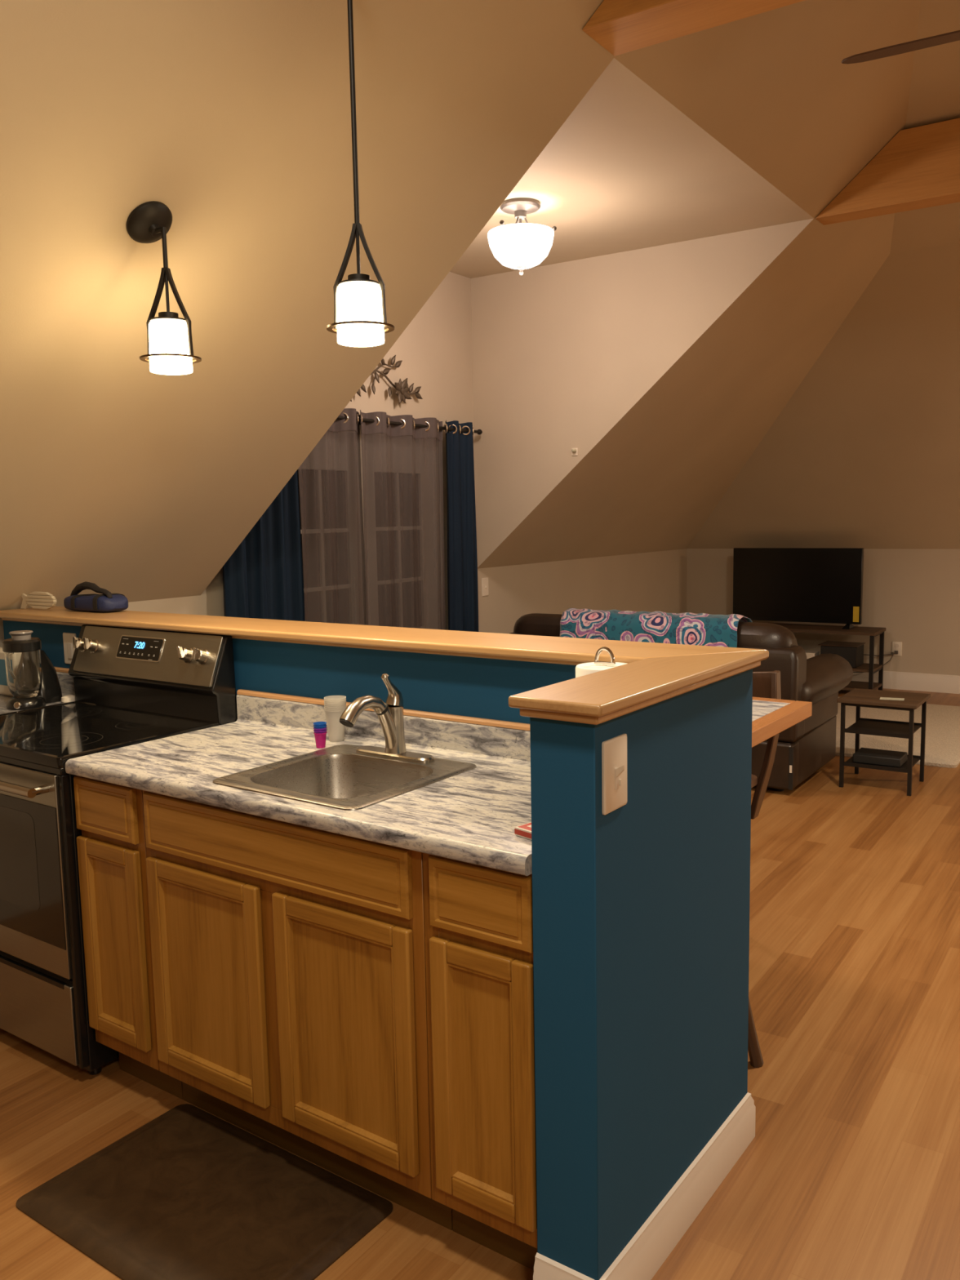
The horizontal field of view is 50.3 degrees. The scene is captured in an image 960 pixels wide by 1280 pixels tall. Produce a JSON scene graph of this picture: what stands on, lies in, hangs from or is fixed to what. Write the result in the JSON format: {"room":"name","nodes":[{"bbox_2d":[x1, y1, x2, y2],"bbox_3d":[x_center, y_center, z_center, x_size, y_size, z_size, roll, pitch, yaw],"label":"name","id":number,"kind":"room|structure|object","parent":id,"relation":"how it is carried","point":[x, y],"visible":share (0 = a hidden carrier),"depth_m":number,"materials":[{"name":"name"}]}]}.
{"room":"studio apartment","nodes":[
{"label":"studio apartment","id":0,"kind":"room"},
{"bbox_2d":[0,271,686,647],"bbox_3d":[-1.315,-0.529,4.742,0.001,3.026,11.737,3,8,34],"label":"wall","id":1,"kind":"structure","parent":0,"point":[434,350],"depth_m":6.49,"materials":[{"name":"beige paint"}]},
{"bbox_2d":[297,424,364,593],"bbox_3d":[-0.654,-0.192,5.740,0.029,2.090,1.500,3,8,34],"label":"door","id":2,"kind":"structure","parent":1,"relation":"in","point":[359,424],"depth_m":5.63,"materials":[{"name":"beige"}]},
{"bbox_2d":[350,355,422,404],"bbox_3d":[-0.543,-1.467,5.763,0.058,0.292,0.691,3,8,34],"label":"wall sculpture","id":3,"kind":"object","parent":1,"relation":"attached to","point":[402,388],"visible":0.9,"depth_m":5.85,"materials":[{"name":"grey metal"}]},
{"bbox_2d":[400,387,404,394],"bbox_3d":[-0.443,-1.432,5.880,0.018,0.040,0.040,3,8,34],"label":"flower","id":4,"kind":"object","parent":3,"relation":"on","point":[402,389],"depth_m":5.87,"materials":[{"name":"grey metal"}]},
{"bbox_2d":[336,415,482,435],"bbox_3d":[-0.662,-1.196,5.571,0.101,0.060,2.319,3,8,34],"label":"curtain rod","id":5,"kind":"object","parent":1,"relation":"attached to","point":[479,432],"visible":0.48,"depth_m":5.95,"materials":[{"name":"brown metal"}]},
{"bbox_2d":[222,470,305,621],"bbox_3d":[-1.065,-0.114,5.006,0.073,2.099,0.554,3,8,34],"label":"curtain","id":6,"kind":"object","parent":5,"relation":"hanging from","point":[263,578],"visible":0.18,"depth_m":5.04,"materials":[{"name":"blue fabric"}]},
{"bbox_2d":[297,408,368,625],"bbox_3d":[-0.766,-0.173,5.441,0.066,2.099,0.576,3,8,34],"label":"sheer curtain","id":7,"kind":"object","parent":5,"relation":"hanging from","point":[330,481],"visible":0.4,"depth_m":5.41,"materials":[{"name":"grey fabric"}]},
{"bbox_2d":[358,409,445,630],"bbox_3d":[-0.420,-0.242,5.954,0.072,2.099,0.831,3,8,34],"label":"sheer curtain","id":8,"kind":"object","parent":5,"relation":"hanging from","point":[402,467],"visible":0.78,"depth_m":5.89,"materials":[{"name":"grey fabric"}]},
{"bbox_2d":[444,419,478,631],"bbox_3d":[-0.105,-0.306,6.430,0.055,2.099,0.379,3,8,34],"label":"curtain","id":9,"kind":"object","parent":5,"relation":"hanging from","point":[462,557],"visible":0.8,"depth_m":6.38,"materials":[{"name":"blue fabric"}]},
{"bbox_2d":[481,577,488,595],"bbox_3d":[0.038,-0.352,6.782,0.014,0.120,0.073,3,8,34],"label":"wall switch","id":10,"kind":"object","parent":1,"relation":"attached to","point":[484,580],"visible":1,"depth_m":6.78,"materials":[{"name":"beige plastic"}]},
{"bbox_2d":[3,620,752,1279],"bbox_3d":[-0.762,0.606,2.991,2.924,1.172,0.753,4,8,35],"label":"wall","id":11,"kind":"structure","parent":0,"point":[641,908],"depth_m":2.02,"materials":[{"name":"blue paint"}]},
{"bbox_2d":[56,671,75,696],"bbox_3d":[-1.607,0.153,3.783,0.573,0.085,0.032,4,8,35],"label":"backsplash","id":12,"kind":"structure","parent":11,"relation":"attached to","point":[66,681],"depth_m":3.70,"materials":[{"name":"stone"}]},
{"bbox_2d":[62,632,75,664],"bbox_3d":[-1.481,0.031,3.689,0.075,0.113,0.012,4,8,35],"label":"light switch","id":13,"kind":"object","parent":11,"relation":"attached to","point":[68,650],"visible":0.81,"depth_m":3.69,"materials":[{"name":"beige plastic"}]},
{"bbox_2d":[234,694,530,765],"bbox_3d":[-0.163,0.249,2.757,1.448,0.085,0.032,4,8,35],"label":"backsplash","id":14,"kind":"structure","parent":11,"relation":"attached to","point":[509,745],"depth_m":2.75,"materials":[{"name":"stone"}]},
{"bbox_2d":[0,606,768,724],"bbox_3d":[-0.757,0.006,2.914,2.944,0.038,0.815,4,8,35],"label":"bar ledge","id":15,"kind":"object","parent":11,"relation":"on","point":[653,673],"visible":0.99,"depth_m":2.49,"materials":[{"name":"brown wood"}]},
{"bbox_2d":[20,591,57,609],"bbox_3d":[-1.682,-0.149,3.890,0.233,0.069,0.014,4,8,35],"label":"fish ornament","id":16,"kind":"object","parent":15,"relation":"on","point":[34,600],"visible":0.99,"depth_m":3.87,"materials":[{"name":"beige wood"}]},
{"bbox_2d":[63,581,128,612],"bbox_3d":[-1.429,-0.164,3.799,0.290,0.109,0.128,4,8,35],"label":"duffel bag","id":17,"kind":"object","parent":15,"relation":"on","point":[107,602],"visible":1,"depth_m":3.74,"materials":[{"name":"blue fabric"}]},
{"bbox_2d":[601,733,626,814],"bbox_3d":[0.249,0.241,1.833,0.022,0.132,0.087,4,8,35],"label":"light switch","id":18,"kind":"object","parent":11,"relation":"attached to","point":[614,750],"visible":1,"depth_m":1.83,"materials":[{"name":"beige plastic"}]},
{"bbox_2d":[533,1092,755,1279],"bbox_3d":[-0.709,1.132,3.024,2.849,0.118,0.783,4,8,35],"label":"baseboard","id":19,"kind":"structure","parent":11,"relation":"attached to","point":[641,1259],"depth_m":2.16,"materials":[{"name":"beige wood"}]},
{"bbox_2d":[0,0,959,610],"bbox_3d":[1.575,-1.518,2.666,7.002,2.995,11.737,3,8,34],"label":"ceiling","id":20,"kind":"structure","parent":0,"point":[117,475],"depth_m":3.59,"materials":[{"name":"beige paint"}]},
{"bbox_2d":[126,200,201,374],"bbox_3d":[-0.871,-0.969,2.821,0.188,0.454,0.166,4,8,35],"label":"pendant light","id":21,"kind":"object","parent":20,"relation":"hanging from","point":[169,335],"visible":1,"depth_m":2.80,"materials":[{"name":"white glass"}]},
{"bbox_2d":[325,0,394,346],"bbox_3d":[-0.308,-1.227,2.437,0.185,1.017,0.166,4,8,35],"label":"pendant light","id":22,"kind":"object","parent":20,"relation":"hanging from","point":[360,319],"visible":1,"depth_m":2.44,"materials":[{"name":"white glass"}]},
{"bbox_2d":[0,688,959,1279],"bbox_3d":[1.628,1.209,2.997,7.202,0.120,11.937,3,8,34],"label":"floor","id":23,"kind":"structure","parent":0,"point":[850,1170],"depth_m":2.73,"materials":[{"name":"brown wood"}]},
{"bbox_2d":[0,624,237,1075],"bbox_3d":[-1.250,0.587,3.170,0.756,1.186,0.679,4,8,35],"label":"stove","id":24,"kind":"object","parent":23,"relation":"on","point":[133,686],"visible":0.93,"depth_m":2.91,"materials":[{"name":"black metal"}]},
{"bbox_2d":[0,701,219,768],"bbox_3d":[-1.257,0.275,3.132,0.756,0.029,0.548,4,8,35],"label":"cooktop","id":25,"kind":"object","parent":24,"relation":"in","point":[48,736],"depth_m":3.09,"materials":[{"name":"black glass"}]},
{"bbox_2d":[73,775,182,1099],"bbox_3d":[-0.800,0.766,2.920,0.275,0.873,0.576,4,8,35],"label":"base cabinet","id":26,"kind":"object","parent":23,"relation":"on","point":[111,846],"visible":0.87,"depth_m":2.69,"materials":[{"name":"brown wood"}]},
{"bbox_2d":[16,1103,393,1279],"bbox_3d":[-0.625,1.267,2.307,0.740,0.018,0.487,4,8,35],"label":"kitchen mat","id":27,"kind":"object","parent":23,"relation":"on","point":[188,1193],"visible":1,"depth_m":2.28,"materials":[{"name":"brown rubber"}]},
{"bbox_2d":[142,790,453,1230],"bbox_3d":[-0.320,0.798,2.580,0.900,0.873,0.576,4,8,35],"label":"base cabinet","id":28,"kind":"object","parent":23,"relation":"on","point":[289,969],"visible":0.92,"depth_m":2.30,"materials":[{"name":"brown wood"}]},
{"bbox_2d":[65,688,532,875],"bbox_3d":[-0.331,0.293,2.525,1.448,0.136,0.611,4,8,35],"label":"countertop","id":29,"kind":"structure","parent":28,"relation":"on","point":[471,816],"depth_m":2.54,"materials":[{"name":"stone"}]},
{"bbox_2d":[313,731,327,748],"bbox_3d":[-0.434,0.272,2.788,0.037,0.042,0.037,4,8,35],"label":"cup","id":30,"kind":"object","parent":29,"relation":"on","point":[320,739],"visible":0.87,"depth_m":2.78,"materials":[{"name":"pink plastic"}]},
{"bbox_2d":[313,728,327,733],"bbox_3d":[-0.435,0.266,2.787,0.037,0.042,0.037,4,8,35],"label":"cup","id":31,"kind":"object","parent":30,"relation":"in","point":[315,731],"visible":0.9,"depth_m":2.77,"materials":[{"name":"purple plastic"}]},
{"bbox_2d":[313,727,326,731],"bbox_3d":[-0.435,0.259,2.786,0.037,0.042,0.037,4,8,35],"label":"cup","id":32,"kind":"object","parent":31,"relation":"in","point":[315,729],"visible":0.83,"depth_m":2.77,"materials":[{"name":"purple plastic"}]},
{"bbox_2d":[313,724,326,728],"bbox_3d":[-0.435,0.253,2.786,0.037,0.042,0.037,4,8,35],"label":"cup","id":33,"kind":"object","parent":32,"relation":"in","point":[322,726],"visible":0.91,"depth_m":2.77,"materials":[{"name":"blue plastic"}]},
{"bbox_2d":[313,721,326,726],"bbox_3d":[-0.435,0.246,2.785,0.037,0.042,0.037,4,8,35],"label":"cup","id":34,"kind":"object","parent":33,"relation":"in","point":[317,723],"visible":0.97,"depth_m":2.77,"materials":[{"name":"blue plastic"}]},
{"bbox_2d":[324,709,345,742],"bbox_3d":[-0.404,0.238,2.868,0.062,0.090,0.062,4,8,35],"label":"plastic cup","id":35,"kind":"object","parent":29,"relation":"on","point":[335,730],"visible":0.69,"depth_m":2.85,"materials":[{"name":"white plastic"}]},
{"bbox_2d":[324,706,346,711],"bbox_3d":[-0.404,0.232,2.867,0.062,0.090,0.062,4,8,35],"label":"plastic cup","id":36,"kind":"object","parent":35,"relation":"in","point":[344,708],"visible":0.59,"depth_m":2.83,"materials":[{"name":"white plastic"}]},
{"bbox_2d":[324,704,346,708],"bbox_3d":[-0.404,0.227,2.866,0.062,0.090,0.062,4,8,35],"label":"plastic cup","id":37,"kind":"object","parent":36,"relation":"in","point":[344,706],"visible":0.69,"depth_m":2.84,"materials":[{"name":"white plastic"}]},
{"bbox_2d":[324,702,346,706],"bbox_3d":[-0.404,0.221,2.866,0.062,0.090,0.062,4,8,35],"label":"plastic cup","id":38,"kind":"object","parent":37,"relation":"in","point":[343,704],"visible":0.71,"depth_m":2.83,"materials":[{"name":"white plastic"}]},
{"bbox_2d":[324,700,346,705],"bbox_3d":[-0.404,0.216,2.865,0.062,0.090,0.062,4,8,35],"label":"plastic cup","id":39,"kind":"object","parent":38,"relation":"in","point":[344,702],"visible":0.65,"depth_m":2.83,"materials":[{"name":"white plastic"}]},
{"bbox_2d":[324,697,346,702],"bbox_3d":[-0.404,0.210,2.864,0.062,0.090,0.062,4,8,35],"label":"plastic cup","id":40,"kind":"object","parent":39,"relation":"in","point":[344,700],"visible":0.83,"depth_m":2.83,"materials":[{"name":"white plastic"}]},
{"bbox_2d":[324,695,346,701],"bbox_3d":[-0.405,0.205,2.864,0.062,0.090,0.062,4,8,35],"label":"plastic cup","id":41,"kind":"object","parent":40,"relation":"in","point":[331,698],"visible":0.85,"depth_m":2.87,"materials":[{"name":"white plastic"}]},
{"bbox_2d":[212,744,476,810],"bbox_3d":[-0.323,0.407,2.506,0.471,0.171,0.471,4,8,35],"label":"sink","id":42,"kind":"object","parent":29,"relation":"in","point":[338,776],"visible":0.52,"depth_m":2.60,"materials":[{"name":"silver metal"}]},
{"bbox_2d":[339,673,434,763],"bbox_3d":[-0.271,0.201,2.585,0.250,0.220,0.226,4,8,35],"label":"faucet","id":43,"kind":"object","parent":29,"relation":"on","point":[389,713],"visible":1,"depth_m":2.62,"materials":[{"name":"silver metal"}]},
{"bbox_2d":[514,822,531,839],"bbox_3d":[0.121,0.369,1.995,0.089,0.018,0.063,-7,9,-42],"label":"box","id":44,"kind":"object","parent":29,"relation":"on","point":[524,831],"visible":0.24,"depth_m":1.98,"materials":[{"name":"red cardboard"}]},
{"bbox_2d":[594,646,615,666],"bbox_3d":[0.280,0.176,2.291,0.136,0.324,0.136,4,8,35],"label":"paper towel holder","id":45,"kind":"object","parent":29,"relation":"on","point":[600,650],"visible":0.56,"depth_m":2.27,"materials":[{"name":"silver metal"}]},
{"bbox_2d":[575,662,626,677],"bbox_3d":[0.280,0.191,2.292,0.130,0.269,0.130,4,8,35],"label":"paper towel roll","id":46,"kind":"object","parent":45,"relation":"on","point":[581,669],"visible":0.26,"depth_m":2.26,"materials":[{"name":"white paper"}]},
{"bbox_2d":[422,853,537,1270],"bbox_3d":[0.156,0.829,2.241,0.266,0.873,0.576,4,8,35],"label":"base cabinet","id":47,"kind":"object","parent":23,"relation":"on","point":[478,919],"visible":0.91,"depth_m":2.01,"materials":[{"name":"brown wood"}]},
{"bbox_2d":[509,613,853,791],"bbox_3d":[1.206,0.282,6.397,1.965,0.918,1.108,3,8,34],"label":"sofa","id":48,"kind":"object","parent":23,"relation":"on","point":[805,747],"visible":0.31,"depth_m":5.60,"materials":[{"name":"brown leather"}]},
{"bbox_2d":[513,613,562,636],"bbox_3d":[0.621,0.045,6.342,0.890,0.425,0.345,3,8,34],"label":"cushion","id":49,"kind":"object","parent":48,"relation":"on","point":[533,624],"depth_m":6.32,"materials":[{"name":"brown leather"}]},
{"bbox_2d":[560,608,751,647],"bbox_3d":[1.035,-0.017,6.027,1.120,0.316,0.426,3,8,34],"label":"throw blanket","id":50,"kind":"object","parent":48,"relation":"on","point":[659,627],"visible":0.62,"depth_m":5.87,"materials":[{"name":"teal fabric"}]},
{"bbox_2d":[737,622,797,647],"bbox_3d":[1.370,0.091,5.844,0.890,0.425,0.345,3,8,34],"label":"cushion","id":51,"kind":"object","parent":48,"relation":"on","point":[749,634],"depth_m":5.55,"materials":[{"name":"brown leather"}]},
{"bbox_2d":[747,998,763,1067],"bbox_3d":[0.508,0.887,2.846,0.489,0.605,0.297,4,8,35],"label":"bar stool","id":52,"kind":"object","parent":23,"relation":"on","point":[755,1055],"visible":0.05,"depth_m":2.83,"materials":[{"name":"brown wood"}]},
{"bbox_2d":[751,670,781,819],"bbox_3d":[0.781,0.597,3.670,0.466,0.965,0.446,4,8,35],"label":"bar stool","id":53,"kind":"object","parent":23,"relation":"on","point":[765,684],"visible":0.2,"depth_m":3.64,"materials":[{"name":"brown wood"}]},
{"bbox_2d":[751,697,812,747],"bbox_3d":[0.117,0.663,3.505,1.688,0.900,1.050,4,8,35],"label":"table","id":54,"kind":"object","parent":23,"relation":"on","point":[771,717],"visible":0.08,"depth_m":3.22,"materials":[{"name":"brown wood"}]},
{"bbox_2d":[758,622,885,690],"bbox_3d":[2.706,0.147,8.861,1.445,0.534,0.400,3,8,34],"label":"media stand","id":55,"kind":"object","parent":23,"relation":"on","point":[871,668],"visible":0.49,"depth_m":8.53,"materials":[{"name":"brown wood"}]},
{"bbox_2d":[733,547,863,629],"bbox_3d":[2.718,-0.455,8.808,1.102,0.671,0.180,3,8,34],"label":"television","id":56,"kind":"object","parent":55,"relation":"on","point":[793,584],"visible":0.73,"depth_m":8.77,"materials":[{"name":"plastic"},{"name":"glass"}]},
{"bbox_2d":[804,650,818,658],"bbox_3d":[2.777,0.151,8.729,0.190,0.104,0.140,3,8,34],"label":"carton","id":57,"kind":"object","parent":55,"relation":"on","point":[810,654],"visible":0.24,"depth_m":8.65,"materials":[{"name":"beige cardboard"}]},
{"bbox_2d":[820,644,863,667],"bbox_3d":[3.051,0.124,8.614,0.290,0.174,0.260,3,8,34],"label":"game console","id":58,"kind":"object","parent":55,"relation":"on","point":[854,655],"visible":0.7,"depth_m":8.49,"materials":[{"name":"black plastic"}]},
{"bbox_2d":[817,640,865,647],"bbox_3d":[3.045,0.034,8.605,0.320,0.008,0.280,3,8,34],"label":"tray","id":59,"kind":"object","parent":58,"relation":"on","point":[851,644],"visible":1,"depth_m":8.57,"materials":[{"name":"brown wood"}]},
{"bbox_2d":[841,680,881,690],"bbox_3d":[2.710,0.358,8.886,1.421,0.020,0.370,3,8,34],"label":"shelf","id":60,"kind":"object","parent":55,"relation":"attached to","point":[852,685],"depth_m":8.54,"materials":[{"name":"brown wood"}]},
{"bbox_2d":[852,662,882,672],"bbox_3d":[2.707,0.199,8.867,1.421,0.020,0.370,3,8,34],"label":"shelf","id":61,"kind":"object","parent":55,"relation":"attached to","point":[865,667],"depth_m":8.44,"materials":[{"name":"brown wood"}]},
{"bbox_2d":[836,688,930,795],"bbox_3d":[2.243,0.559,5.690,0.410,0.498,0.395,3,8,34],"label":"end table","id":62,"kind":"object","parent":23,"relation":"on","point":[857,697],"visible":0.98,"depth_m":5.63,"materials":[{"name":"brown wood"}]},
{"bbox_2d":[853,747,907,767],"bbox_3d":[2.220,0.650,5.673,0.250,0.048,0.190,3,8,34],"label":"storage box","id":63,"kind":"object","parent":62,"relation":"on","point":[864,755],"visible":1,"depth_m":5.62,"materials":[{"name":"black"}]},
{"bbox_2d":[843,755,924,773],"bbox_3d":[2.245,0.673,5.704,0.374,0.020,0.351,3,8,34],"label":"shelf","id":64,"kind":"object","parent":62,"relation":"attached to","point":[905,768],"depth_m":5.59,"materials":[{"name":"black metal"}]},
{"bbox_2d":[844,717,925,738],"bbox_3d":[2.241,0.488,5.681,0.374,0.020,0.351,3,8,34],"label":"shelf","id":65,"kind":"object","parent":62,"relation":"attached to","point":[889,728],"depth_m":5.67,"materials":[{"name":"black metal"}]},
{"bbox_2d":[880,697,904,700],"bbox_3d":[2.246,0.321,5.574,0.126,0.002,0.066,2,7,22],"label":"paper note","id":66,"kind":"object","parent":62,"relation":"on","point":[881,698],"visible":1,"depth_m":5.57,"materials":[{"name":"beige paper"}]},
{"bbox_2d":[835,697,959,768],"bbox_3d":[2.366,0.578,7.462,2.338,0.030,1.928,3,8,34],"label":"area rug","id":67,"kind":"object","parent":23,"relation":"on","point":[942,742],"visible":0.31,"depth_m":6.78,"materials":[{"name":"beige carpet"}]},
{"bbox_3d":[-1.769,0.702,3.609,0.570,0.873,0.576,4,8,35],"label":"base cabinet","id":68,"kind":"object","parent":23,"relation":"on","visible":0},
{"bbox_2d":[0,666,75,714],"bbox_3d":[-1.775,0.197,3.551,0.573,0.136,0.611,4,8,35],"label":"countertop","id":69,"kind":"structure","parent":68,"relation":"on","point":[66,681],"depth_m":3.69,"materials":[{"name":"stone"}]},
{"bbox_2d":[0,647,13,696],"bbox_3d":[-1.755,0.115,3.764,0.220,0.170,0.052,4,8,35],"label":"snack packet","id":70,"kind":"object","parent":69,"relation":"on","point":[4,690],"visible":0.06,"depth_m":3.72,"materials":[{"name":"beige"}]},
{"bbox_2d":[0,658,7,685],"bbox_3d":[-1.774,0.115,3.746,0.190,0.095,0.001,4,8,35],"label":"print","id":71,"kind":"object","parent":70,"relation":"attached to","point":[2,667],"depth_m":3.72,"materials":[{"name":"blue"}]},
{"bbox_2d":[1,630,46,710],"bbox_3d":[-1.555,0.100,3.485,0.126,0.259,0.138,-3,7,-18],"label":"blender","id":72,"kind":"object","parent":69,"relation":"on","point":[22,652],"visible":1,"depth_m":3.44,"materials":[{"name":"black glass"}]},
{"bbox_2d":[4,649,42,697],"bbox_3d":[-1.555,0.112,3.488,0.114,0.162,0.114,-6,9,-37],"label":"jar","id":73,"kind":"object","parent":72,"relation":"on","point":[23,667],"depth_m":3.44,"materials":[{"name":"clear glass"}]},
{"bbox_2d":[37,649,62,703],"bbox_3d":[-1.583,0.130,3.590,0.185,0.175,0.156,4,8,35],"label":"coffee maker","id":74,"kind":"object","parent":69,"relation":"on","point":[51,689],"visible":0.23,"depth_m":3.58,"materials":[{"name":"black plastic"}]},
{"bbox_2d":[61,694,75,702],"bbox_3d":[-1.440,0.205,3.581,0.052,0.023,0.052,4,8,35],"label":"scoop","id":75,"kind":"object","parent":69,"relation":"on","point":[68,698],"visible":0.92,"depth_m":3.56,"materials":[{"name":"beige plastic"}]},
{"bbox_2d":[449,57,813,278],"bbox_3d":[0.192,-2.106,4.925,2.146,0.001,2.316,3,8,34],"label":"ceiling","id":76,"kind":"structure","parent":0,"point":[627,170],"depth_m":4.72,"materials":[{"name":"beige paint"}]},
{"bbox_2d":[487,197,556,275],"bbox_3d":[0.194,-1.942,4.956,0.322,0.331,0.335,3,8,34],"label":"ceiling light","id":77,"kind":"object","parent":76,"relation":"attached to","point":[521,246],"visible":1,"depth_m":4.87,"materials":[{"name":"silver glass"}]},
{"bbox_2d":[471,218,813,567],"bbox_3d":[0.852,-1.323,5.991,2.146,1.836,0.001,3,8,34],"label":"wall","id":78,"kind":"structure","parent":0,"point":[562,352],"depth_m":6.14,"materials":[{"name":"beige paint"}]},
{"bbox_2d":[571,448,577,455],"bbox_3d":[0.566,-1.139,6.186,0.040,0.045,0.036,3,8,34],"label":"wall hook","id":79,"kind":"object","parent":78,"relation":"attached to","point":[574,451],"visible":1,"depth_m":6.19,"materials":[{"name":"beige plastic"}]},
{"bbox_2d":[582,0,804,56],"bbox_3d":[1.499,-2.013,2.507,2.699,0.346,0.230,3,8,34],"label":"ceiling beam","id":80,"kind":"structure","parent":0,"point":[620,27],"depth_m":3.12,"materials":[{"name":"brown wood"}]},
{"bbox_2d":[686,548,959,675],"bbox_3d":[4.870,-0.092,7.758,7.002,1.190,0.001,3,8,34],"label":"wall","id":81,"kind":"structure","parent":0,"point":[913,594],"depth_m":8.63,"materials":[{"name":"beige paint"}]},
{"bbox_2d":[863,650,897,656],"bbox_3d":[3.350,0.111,8.739,0.411,0.049,0.031,2,8,24],"label":"power cord","id":82,"kind":"object","parent":81,"relation":"attached to","point":[895,651],"visible":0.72,"depth_m":8.68,"materials":[{"name":"grey plastic"}]},
{"bbox_2d":[892,641,902,656],"bbox_3d":[3.535,0.075,8.672,0.077,0.120,0.009,3,8,34],"label":"wall outlet","id":83,"kind":"object","parent":81,"relation":"attached to","point":[896,646],"visible":1,"depth_m":8.67,"materials":[{"name":"beige plastic"}]},
{"bbox_2d":[853,652,893,672],"bbox_3d":[3.362,0.193,8.747,0.329,0.194,0.020,3,8,31],"label":"power cord","id":84,"kind":"object","parent":83,"relation":"attached to","point":[891,653],"visible":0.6,"depth_m":8.68,"materials":[{"name":"grey plastic"}]},
{"bbox_2d":[851,671,959,693],"bbox_3d":[4.874,0.425,7.814,6.965,0.150,0.017,3,8,34],"label":"baseboard","id":85,"kind":"structure","parent":81,"relation":"attached to","point":[943,683],"depth_m":8.61,"materials":[{"name":"beige wood"}]},
{"bbox_2d":[815,117,959,225],"bbox_3d":[2.897,-2.292,4.586,2.699,0.346,0.162,3,8,34],"label":"ceiling beam","id":86,"kind":"structure","parent":0,"point":[919,167],"depth_m":5.03,"materials":[{"name":"brown wood"}]},
{"bbox_2d":[889,0,959,253],"bbox_3d":[2.241,-2.602,3.570,2.540,1.086,4.860,3,8,34],"label":"ceiling","id":87,"kind":"structure","parent":0,"point":[935,86],"depth_m":4.79,"materials":[{"name":"beige paint"}]},
{"bbox_2d":[841,30,959,63],"bbox_3d":[1.755,-2.312,2.994,1.320,1.215,1.357,3,8,34],"label":"ceiling fan","id":88,"kind":"object","parent":87,"relation":"hanging from","point":[954,36],"visible":1,"depth_m":3.28,"materials":[{"name":"brown wood"}]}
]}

